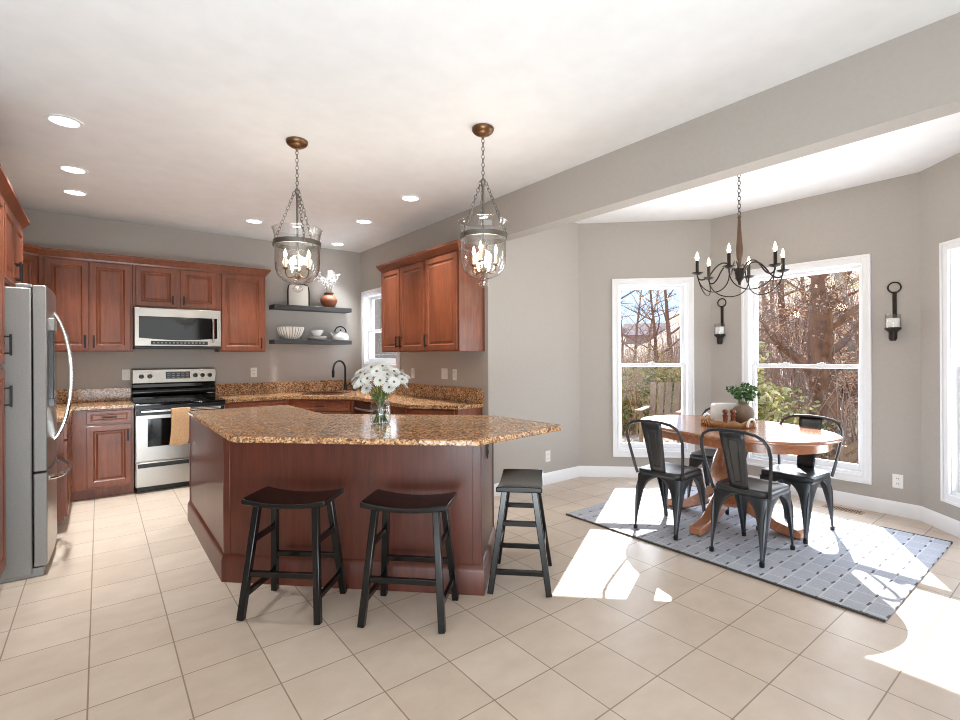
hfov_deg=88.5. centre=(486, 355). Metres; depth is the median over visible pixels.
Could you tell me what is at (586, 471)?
baseboard
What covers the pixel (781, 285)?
bare tree
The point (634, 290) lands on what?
bare tree
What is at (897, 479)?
outlet
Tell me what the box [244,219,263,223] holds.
recessed light
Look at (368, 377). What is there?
daisy
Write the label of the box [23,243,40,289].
upper cabinet
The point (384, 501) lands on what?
bar stool
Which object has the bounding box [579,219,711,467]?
wall
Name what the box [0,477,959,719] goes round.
floor
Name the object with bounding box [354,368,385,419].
daisy
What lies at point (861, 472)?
window
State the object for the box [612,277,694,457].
window
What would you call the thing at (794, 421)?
evergreen shrub
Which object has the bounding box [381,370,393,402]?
daisy
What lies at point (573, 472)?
baseboard
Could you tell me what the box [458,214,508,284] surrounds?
shade
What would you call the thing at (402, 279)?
upper cabinet
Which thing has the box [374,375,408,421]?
daisy
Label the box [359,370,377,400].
daisy
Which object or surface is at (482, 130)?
pendant light
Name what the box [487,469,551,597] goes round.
bar stool
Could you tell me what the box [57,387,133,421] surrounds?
countertop
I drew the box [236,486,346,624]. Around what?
bar stool
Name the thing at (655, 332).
bare tree
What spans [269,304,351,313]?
floating shelf
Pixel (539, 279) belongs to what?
wall
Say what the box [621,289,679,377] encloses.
bare tree
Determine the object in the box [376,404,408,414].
base cabinet
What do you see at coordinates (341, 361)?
faucet
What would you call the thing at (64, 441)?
base cabinet
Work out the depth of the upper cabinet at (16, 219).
3.34 m
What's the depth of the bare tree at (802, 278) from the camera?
20.01 m
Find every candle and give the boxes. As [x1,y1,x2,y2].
[715,327,723,333]
[886,318,899,326]
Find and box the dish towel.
[169,407,189,445]
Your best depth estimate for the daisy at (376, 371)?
3.27 m
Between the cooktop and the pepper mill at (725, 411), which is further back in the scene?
the cooktop
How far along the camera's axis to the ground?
41.84 m
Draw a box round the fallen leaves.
[623,303,858,463]
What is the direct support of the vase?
on the rattan tray
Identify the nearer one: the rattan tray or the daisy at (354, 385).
the daisy at (354, 385)
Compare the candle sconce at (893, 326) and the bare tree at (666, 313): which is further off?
the bare tree at (666, 313)
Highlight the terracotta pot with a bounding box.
[320,293,336,306]
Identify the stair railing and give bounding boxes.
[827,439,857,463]
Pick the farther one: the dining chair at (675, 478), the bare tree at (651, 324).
the bare tree at (651, 324)
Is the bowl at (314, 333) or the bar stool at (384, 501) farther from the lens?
the bowl at (314, 333)
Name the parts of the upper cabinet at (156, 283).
door, crown molding, door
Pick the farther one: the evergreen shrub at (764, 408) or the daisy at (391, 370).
the evergreen shrub at (764, 408)
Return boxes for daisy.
[351,372,387,421]
[353,380,385,418]
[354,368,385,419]
[355,378,385,420]
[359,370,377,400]
[361,373,379,404]
[361,383,383,418]
[365,363,382,419]
[370,366,383,399]
[373,374,386,406]
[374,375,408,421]
[374,383,408,420]
[376,362,389,393]
[380,382,395,407]
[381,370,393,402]
[381,376,400,405]
[384,367,400,396]
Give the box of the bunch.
[726,382,761,402]
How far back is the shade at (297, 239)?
3.45 m
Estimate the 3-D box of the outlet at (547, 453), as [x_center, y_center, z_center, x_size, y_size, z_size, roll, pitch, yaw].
[0.668,1.097,5.372,0.075,0.120,0.010,0,0,-38]
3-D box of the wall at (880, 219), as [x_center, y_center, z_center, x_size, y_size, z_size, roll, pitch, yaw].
[3.139,-0.076,4.883,0.150,2.920,1.920,0,0,-38]
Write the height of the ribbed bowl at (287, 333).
0.165 m
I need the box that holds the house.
[623,323,670,343]
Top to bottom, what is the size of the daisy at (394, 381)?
0.323 m
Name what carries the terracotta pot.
on the floating shelf at (274, 306)
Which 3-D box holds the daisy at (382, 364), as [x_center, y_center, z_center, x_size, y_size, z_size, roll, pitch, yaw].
[-0.723,0.253,3.363,0.088,0.418,0.146,0,0,-38]
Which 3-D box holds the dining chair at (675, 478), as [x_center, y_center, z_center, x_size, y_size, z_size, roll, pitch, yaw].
[1.465,0.938,3.969,0.558,0.889,0.487,0,0,-41]
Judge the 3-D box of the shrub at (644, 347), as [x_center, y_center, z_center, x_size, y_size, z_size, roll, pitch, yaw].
[6.141,0.910,18.061,5.001,2.823,5.449,0,0,-38]
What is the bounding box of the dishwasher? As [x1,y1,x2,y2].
[354,400,376,413]
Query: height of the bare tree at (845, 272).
7.798 m
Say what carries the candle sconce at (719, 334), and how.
attached to the wall at (880, 219)
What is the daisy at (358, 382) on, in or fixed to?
in the glass jar at (372, 397)
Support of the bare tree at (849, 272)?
on the ground
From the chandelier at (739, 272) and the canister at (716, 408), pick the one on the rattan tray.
the canister at (716, 408)
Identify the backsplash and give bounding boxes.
[57,387,130,403]
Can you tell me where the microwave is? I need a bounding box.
[133,307,220,348]
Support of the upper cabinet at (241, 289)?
attached to the wall at (280, 362)
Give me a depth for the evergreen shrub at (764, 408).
8.11 m
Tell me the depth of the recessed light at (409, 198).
4.75 m
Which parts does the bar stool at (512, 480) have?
leg, leg, rail, rail, seat, rail, rail, leg, leg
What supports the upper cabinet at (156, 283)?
attached to the wall at (280, 362)
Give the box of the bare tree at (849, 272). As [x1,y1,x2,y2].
[797,270,858,360]
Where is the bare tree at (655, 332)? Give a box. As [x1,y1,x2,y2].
[621,289,679,362]
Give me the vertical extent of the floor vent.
0.005 m
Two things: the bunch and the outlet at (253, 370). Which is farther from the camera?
the outlet at (253, 370)
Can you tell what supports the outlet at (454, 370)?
attached to the wall at (912, 78)
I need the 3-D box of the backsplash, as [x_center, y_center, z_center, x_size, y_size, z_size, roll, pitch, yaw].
[-4.507,0.429,5.140,1.297,0.143,0.023,0,0,-38]
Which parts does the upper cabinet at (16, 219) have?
door, crown molding, door, handle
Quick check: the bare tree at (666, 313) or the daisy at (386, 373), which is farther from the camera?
the bare tree at (666, 313)
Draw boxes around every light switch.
[411,368,414,377]
[441,368,447,378]
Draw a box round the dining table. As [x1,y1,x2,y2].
[642,415,842,539]
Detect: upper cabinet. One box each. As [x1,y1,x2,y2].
[3,188,29,286]
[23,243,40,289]
[38,247,132,351]
[132,256,219,310]
[215,265,270,351]
[376,252,425,351]
[421,239,487,351]
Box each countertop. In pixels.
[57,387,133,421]
[188,405,561,445]
[215,379,483,408]
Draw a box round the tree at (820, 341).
[758,272,858,460]
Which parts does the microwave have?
handle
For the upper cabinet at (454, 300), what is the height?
1.051 m
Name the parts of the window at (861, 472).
sash, sash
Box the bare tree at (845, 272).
[832,271,850,331]
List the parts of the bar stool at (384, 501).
leg, rail, rail, leg, seat, leg, rail, rail, leg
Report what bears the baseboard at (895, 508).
attached to the wall at (880, 219)
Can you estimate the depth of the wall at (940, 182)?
4.00 m
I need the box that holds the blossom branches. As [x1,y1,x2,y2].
[311,270,339,292]
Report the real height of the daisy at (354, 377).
0.351 m
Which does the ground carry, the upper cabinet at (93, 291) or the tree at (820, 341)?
the tree at (820, 341)
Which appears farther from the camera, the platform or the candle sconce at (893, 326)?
the platform
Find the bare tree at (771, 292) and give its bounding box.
[763,277,799,330]
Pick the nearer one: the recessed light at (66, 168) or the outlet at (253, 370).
the recessed light at (66, 168)
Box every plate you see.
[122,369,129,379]
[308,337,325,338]
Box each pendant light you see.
[271,136,322,291]
[458,123,508,284]
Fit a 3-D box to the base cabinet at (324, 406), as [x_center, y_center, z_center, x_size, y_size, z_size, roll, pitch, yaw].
[-1.948,0.967,6.387,1.215,0.885,1.218,0,0,-38]
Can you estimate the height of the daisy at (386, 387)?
0.289 m
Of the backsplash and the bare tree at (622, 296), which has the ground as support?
the bare tree at (622, 296)
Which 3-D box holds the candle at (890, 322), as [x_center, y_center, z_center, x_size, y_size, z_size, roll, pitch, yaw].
[3.481,-0.282,4.224,0.089,0.076,0.090,0,0,-38]
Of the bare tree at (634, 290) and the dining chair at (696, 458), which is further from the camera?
the bare tree at (634, 290)
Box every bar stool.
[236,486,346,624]
[357,489,458,633]
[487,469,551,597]
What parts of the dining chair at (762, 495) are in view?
leg, embossed frame, leg, seat, leg, leg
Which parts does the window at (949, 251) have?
sash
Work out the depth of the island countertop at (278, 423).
3.24 m
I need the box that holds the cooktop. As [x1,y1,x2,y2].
[132,397,224,406]
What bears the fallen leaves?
on the ground
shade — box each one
[271,223,322,291]
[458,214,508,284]
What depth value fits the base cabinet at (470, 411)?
4.81 m
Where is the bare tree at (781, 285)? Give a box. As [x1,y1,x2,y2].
[776,274,833,361]
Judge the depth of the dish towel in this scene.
5.21 m
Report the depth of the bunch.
4.20 m
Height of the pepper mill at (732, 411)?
0.128 m
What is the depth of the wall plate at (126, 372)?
5.52 m
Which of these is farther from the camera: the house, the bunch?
the house
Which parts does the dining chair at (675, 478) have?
leg, embossed frame, leg, seat, leg, leg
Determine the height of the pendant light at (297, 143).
1.070 m
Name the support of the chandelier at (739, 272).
hanging from the ceiling
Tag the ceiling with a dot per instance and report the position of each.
(187, 110)
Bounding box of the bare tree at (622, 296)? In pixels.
[621,296,639,361]
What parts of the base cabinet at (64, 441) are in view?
drawer, door, door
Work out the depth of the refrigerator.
3.14 m
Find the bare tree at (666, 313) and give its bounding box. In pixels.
[652,289,679,362]
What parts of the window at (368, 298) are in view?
sash, sash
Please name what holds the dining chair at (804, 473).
on the rug
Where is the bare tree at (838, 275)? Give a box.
[834,271,858,404]
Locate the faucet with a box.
[332,360,349,390]
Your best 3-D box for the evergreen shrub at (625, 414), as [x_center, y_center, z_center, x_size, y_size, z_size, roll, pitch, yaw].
[3.211,1.409,10.131,2.183,2.555,2.226,0,0,-41]
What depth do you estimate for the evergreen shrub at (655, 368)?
12.10 m
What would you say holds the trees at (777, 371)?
on the ground
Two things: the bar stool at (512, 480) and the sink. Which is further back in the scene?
the sink
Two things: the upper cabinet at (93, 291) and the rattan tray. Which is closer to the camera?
the rattan tray
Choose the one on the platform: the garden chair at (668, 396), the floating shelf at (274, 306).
the garden chair at (668, 396)
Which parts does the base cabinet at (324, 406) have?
drawer, door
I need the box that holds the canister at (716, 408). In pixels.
[711,403,736,421]
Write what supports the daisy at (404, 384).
in the glass jar at (372, 397)
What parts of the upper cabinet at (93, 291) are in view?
door, crown molding, door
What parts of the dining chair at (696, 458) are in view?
leg, seat, leg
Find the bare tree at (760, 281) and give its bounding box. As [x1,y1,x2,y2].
[760,281,767,313]
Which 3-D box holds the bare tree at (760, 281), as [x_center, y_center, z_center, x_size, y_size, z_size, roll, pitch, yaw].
[17.550,-5.998,31.309,5.192,7.280,3.615,0,0,10]
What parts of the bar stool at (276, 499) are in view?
leg, rail, rail, leg, seat, leg, rail, rail, leg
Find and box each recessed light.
[44,114,83,128]
[57,165,88,174]
[61,189,88,195]
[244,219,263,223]
[330,242,344,245]
[355,219,372,223]
[400,195,420,201]
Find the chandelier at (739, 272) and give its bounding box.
[691,175,789,296]
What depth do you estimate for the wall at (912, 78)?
3.10 m
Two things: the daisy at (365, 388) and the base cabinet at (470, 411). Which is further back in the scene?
the base cabinet at (470, 411)
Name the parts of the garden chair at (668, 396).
leg, armrest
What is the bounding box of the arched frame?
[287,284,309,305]
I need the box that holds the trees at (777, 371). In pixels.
[621,280,858,463]
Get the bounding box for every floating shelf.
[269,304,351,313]
[269,339,351,344]
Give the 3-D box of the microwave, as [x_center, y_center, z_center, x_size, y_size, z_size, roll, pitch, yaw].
[-3.523,-0.297,5.619,0.822,0.445,0.482,0,0,-38]
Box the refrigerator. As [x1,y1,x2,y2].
[0,283,73,583]
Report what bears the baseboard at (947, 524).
attached to the wall at (940, 182)
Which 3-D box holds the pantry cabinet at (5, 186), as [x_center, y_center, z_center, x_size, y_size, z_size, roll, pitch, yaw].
[-2.871,0.184,2.494,0.596,2.461,0.979,0,0,-38]
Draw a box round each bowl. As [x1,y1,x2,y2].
[276,327,303,339]
[310,331,322,335]
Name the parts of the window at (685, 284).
sash, sash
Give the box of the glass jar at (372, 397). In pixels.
[370,397,390,424]
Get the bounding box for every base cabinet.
[57,414,71,520]
[71,408,133,501]
[225,399,287,408]
[288,399,355,413]
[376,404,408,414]
[409,407,481,414]
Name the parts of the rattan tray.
handle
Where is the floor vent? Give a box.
[822,504,864,514]
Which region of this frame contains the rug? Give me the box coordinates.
[566,485,952,621]
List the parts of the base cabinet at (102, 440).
drawer, door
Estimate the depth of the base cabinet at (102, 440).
4.89 m
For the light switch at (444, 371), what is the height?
0.120 m
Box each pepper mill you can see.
[722,409,728,422]
[730,409,735,421]
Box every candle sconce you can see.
[714,298,725,343]
[884,282,901,340]
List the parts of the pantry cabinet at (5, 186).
door, door, crown molding, handle, handle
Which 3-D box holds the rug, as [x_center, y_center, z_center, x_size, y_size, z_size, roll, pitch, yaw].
[2.060,1.381,3.975,1.741,0.014,2.235,0,0,-38]
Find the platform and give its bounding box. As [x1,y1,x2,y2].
[622,434,676,442]
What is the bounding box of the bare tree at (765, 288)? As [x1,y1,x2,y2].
[757,278,810,372]
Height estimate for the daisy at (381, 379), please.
0.337 m
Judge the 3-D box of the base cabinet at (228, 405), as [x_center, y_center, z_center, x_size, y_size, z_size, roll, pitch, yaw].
[-2.861,0.972,6.005,0.690,0.885,0.692,0,0,-38]
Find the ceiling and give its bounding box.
[0,0,959,252]
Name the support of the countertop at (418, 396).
on the base cabinet at (324, 406)
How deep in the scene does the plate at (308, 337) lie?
6.64 m
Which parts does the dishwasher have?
handle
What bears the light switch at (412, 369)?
attached to the wall at (912, 78)
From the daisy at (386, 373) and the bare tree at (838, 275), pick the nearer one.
the daisy at (386, 373)
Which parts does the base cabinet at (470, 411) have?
door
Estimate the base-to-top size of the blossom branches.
0.429 m
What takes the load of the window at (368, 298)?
in the wall at (912, 78)
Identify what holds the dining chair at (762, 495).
on the rug
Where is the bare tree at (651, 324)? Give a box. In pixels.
[633,290,676,361]
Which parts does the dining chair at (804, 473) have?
leg, leg, seat, leg, leg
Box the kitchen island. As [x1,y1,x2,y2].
[188,416,495,595]
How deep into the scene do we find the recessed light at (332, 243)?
6.67 m
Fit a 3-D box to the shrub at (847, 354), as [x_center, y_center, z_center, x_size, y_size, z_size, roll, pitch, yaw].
[7.644,0.546,9.759,2.571,2.807,2.423,0,0,8]
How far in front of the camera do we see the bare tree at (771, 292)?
23.33 m
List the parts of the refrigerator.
door, freezer drawer, dispenser panel, door, handle, handle, handle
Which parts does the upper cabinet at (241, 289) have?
door, crown molding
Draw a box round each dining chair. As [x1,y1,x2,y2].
[625,419,704,539]
[687,407,753,514]
[700,428,794,567]
[756,414,842,543]
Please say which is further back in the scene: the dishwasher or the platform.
the platform
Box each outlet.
[251,368,256,376]
[453,369,456,379]
[545,450,549,461]
[892,474,902,488]
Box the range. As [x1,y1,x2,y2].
[131,367,224,492]
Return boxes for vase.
[733,402,754,423]
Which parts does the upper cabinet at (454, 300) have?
door, crown molding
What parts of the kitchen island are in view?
molding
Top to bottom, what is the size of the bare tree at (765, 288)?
6.537 m
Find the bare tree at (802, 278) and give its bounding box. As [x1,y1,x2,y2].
[785,273,858,340]
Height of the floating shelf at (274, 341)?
0.055 m
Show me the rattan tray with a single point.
(706, 421)
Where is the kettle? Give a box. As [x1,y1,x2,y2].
[330,326,348,339]
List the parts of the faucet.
spout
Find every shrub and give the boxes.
[621,342,678,394]
[622,362,680,436]
[633,362,680,414]
[757,341,794,423]
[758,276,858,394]
[765,386,851,458]
[785,318,858,429]
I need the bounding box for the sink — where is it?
[301,391,350,394]
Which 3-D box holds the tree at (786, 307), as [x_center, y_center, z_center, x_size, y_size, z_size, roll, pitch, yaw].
[8.243,-0.703,12.977,3.305,4.257,3.540,0,0,1]
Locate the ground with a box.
[621,270,858,462]
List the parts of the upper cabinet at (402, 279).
door, crown molding, door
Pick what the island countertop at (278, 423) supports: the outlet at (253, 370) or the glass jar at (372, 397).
the glass jar at (372, 397)
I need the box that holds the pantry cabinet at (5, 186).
[0,164,12,577]
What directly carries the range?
on the floor
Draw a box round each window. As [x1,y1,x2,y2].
[361,287,399,369]
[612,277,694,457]
[741,254,871,484]
[939,238,959,507]
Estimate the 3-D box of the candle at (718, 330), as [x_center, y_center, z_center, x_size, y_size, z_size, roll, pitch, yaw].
[2.554,-0.278,5.403,0.089,0.076,0.090,0,0,-38]
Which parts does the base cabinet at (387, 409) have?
drawer, drawer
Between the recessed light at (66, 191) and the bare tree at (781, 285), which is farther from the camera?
the bare tree at (781, 285)
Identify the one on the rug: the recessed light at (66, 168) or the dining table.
the dining table
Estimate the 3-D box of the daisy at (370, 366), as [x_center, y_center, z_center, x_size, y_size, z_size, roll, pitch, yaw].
[-0.758,0.256,3.369,0.139,0.412,0.090,0,0,-38]
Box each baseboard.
[494,466,580,496]
[580,466,704,478]
[748,475,920,520]
[920,506,959,537]
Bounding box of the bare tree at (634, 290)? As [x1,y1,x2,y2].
[621,290,635,331]
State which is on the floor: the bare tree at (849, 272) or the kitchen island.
the kitchen island
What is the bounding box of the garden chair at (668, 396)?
[634,382,680,442]
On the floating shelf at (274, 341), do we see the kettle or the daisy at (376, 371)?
the kettle
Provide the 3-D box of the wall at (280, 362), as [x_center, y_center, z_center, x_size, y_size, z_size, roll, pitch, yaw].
[-3.486,-0.043,6.055,4.340,2.920,0.150,0,0,-38]
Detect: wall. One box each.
[22,208,360,400]
[360,12,959,483]
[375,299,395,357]
[499,222,579,479]
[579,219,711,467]
[710,172,921,505]
[920,153,959,520]
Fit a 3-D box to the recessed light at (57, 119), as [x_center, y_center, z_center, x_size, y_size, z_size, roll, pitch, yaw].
[-2.712,-1.502,3.166,0.196,0.008,0.196,0,0,-38]
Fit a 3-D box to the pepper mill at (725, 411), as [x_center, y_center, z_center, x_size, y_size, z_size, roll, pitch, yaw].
[2.001,0.514,4.133,0.052,0.128,0.051,0,0,-38]
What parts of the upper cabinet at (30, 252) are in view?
door, crown molding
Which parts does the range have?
storage drawer, control panel, vent trim, oven door, handle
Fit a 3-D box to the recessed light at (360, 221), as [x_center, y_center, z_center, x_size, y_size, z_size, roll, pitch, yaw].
[-1.385,-1.509,5.556,0.196,0.008,0.196,0,0,-38]
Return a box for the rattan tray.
[700,412,757,428]

